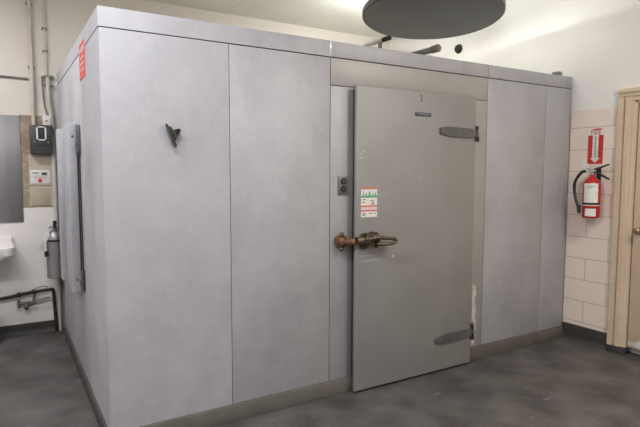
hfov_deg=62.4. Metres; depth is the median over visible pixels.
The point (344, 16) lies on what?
ceiling
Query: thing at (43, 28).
conduit
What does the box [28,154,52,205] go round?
panel
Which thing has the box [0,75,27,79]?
cable
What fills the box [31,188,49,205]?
plate
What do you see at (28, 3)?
conduit
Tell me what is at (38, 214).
wall panel
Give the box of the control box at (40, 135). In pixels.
[29,125,52,153]
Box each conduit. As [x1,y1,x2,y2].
[25,0,35,124]
[41,0,48,115]
[363,35,390,47]
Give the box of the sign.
[587,128,603,163]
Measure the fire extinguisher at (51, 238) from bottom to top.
0.535 m
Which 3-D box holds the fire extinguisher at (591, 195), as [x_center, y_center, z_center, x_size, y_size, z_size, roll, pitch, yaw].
[2.319,-0.211,4.508,0.164,0.495,0.299,-3,5,-31]
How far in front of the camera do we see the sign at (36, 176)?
4.89 m
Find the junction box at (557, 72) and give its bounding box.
[552,71,561,75]
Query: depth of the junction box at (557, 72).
4.65 m
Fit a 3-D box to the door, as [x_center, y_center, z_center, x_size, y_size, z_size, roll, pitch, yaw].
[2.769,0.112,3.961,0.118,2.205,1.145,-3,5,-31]
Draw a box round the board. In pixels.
[19,115,55,207]
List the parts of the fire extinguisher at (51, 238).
tank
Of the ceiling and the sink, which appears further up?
the ceiling
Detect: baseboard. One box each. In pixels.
[0,320,54,337]
[562,321,606,349]
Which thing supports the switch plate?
attached to the cooler
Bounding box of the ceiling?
[146,0,510,39]
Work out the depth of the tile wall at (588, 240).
4.64 m
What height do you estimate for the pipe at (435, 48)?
0.130 m
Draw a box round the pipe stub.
[454,44,461,53]
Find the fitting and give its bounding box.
[42,115,50,124]
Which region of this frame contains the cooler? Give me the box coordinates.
[56,5,571,426]
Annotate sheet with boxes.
[0,115,23,222]
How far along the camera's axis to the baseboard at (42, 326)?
4.92 m
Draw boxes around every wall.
[0,0,390,328]
[390,0,639,354]
[563,107,617,332]
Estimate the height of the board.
0.844 m
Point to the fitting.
(46, 120)
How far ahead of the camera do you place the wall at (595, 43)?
4.74 m
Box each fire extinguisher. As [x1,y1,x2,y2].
[37,221,60,278]
[573,160,609,217]
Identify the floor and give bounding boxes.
[0,328,639,426]
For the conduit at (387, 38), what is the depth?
4.55 m
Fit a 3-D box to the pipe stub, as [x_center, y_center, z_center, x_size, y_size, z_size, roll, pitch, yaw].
[1.524,-1.821,5.848,0.036,0.104,0.104,-3,5,-31]
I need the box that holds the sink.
[0,236,14,262]
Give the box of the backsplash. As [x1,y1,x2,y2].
[0,236,12,243]
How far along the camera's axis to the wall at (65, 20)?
4.88 m
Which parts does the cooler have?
wall panel, wall panel, hinge rod, hinge rod, wall panel, wall panel, pull handle, header panel, door, wall panel, wall panel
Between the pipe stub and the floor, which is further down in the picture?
the floor
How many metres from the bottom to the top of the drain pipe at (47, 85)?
2.385 m
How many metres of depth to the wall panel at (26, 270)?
4.89 m
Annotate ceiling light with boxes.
[362,0,505,39]
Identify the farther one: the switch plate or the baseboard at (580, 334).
the baseboard at (580, 334)
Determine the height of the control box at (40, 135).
0.258 m
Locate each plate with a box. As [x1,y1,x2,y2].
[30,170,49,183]
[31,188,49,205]
[338,176,347,194]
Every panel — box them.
[0,221,57,326]
[23,207,53,221]
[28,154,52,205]
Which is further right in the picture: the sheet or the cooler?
the cooler
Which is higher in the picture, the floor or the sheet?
the sheet
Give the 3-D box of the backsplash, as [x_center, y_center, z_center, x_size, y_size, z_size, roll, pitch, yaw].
[-2.974,0.273,4.691,0.436,0.130,0.044,-3,5,-31]
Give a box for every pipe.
[0,286,58,331]
[41,75,62,330]
[411,44,440,54]
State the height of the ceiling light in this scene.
0.400 m
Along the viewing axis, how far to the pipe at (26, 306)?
4.89 m

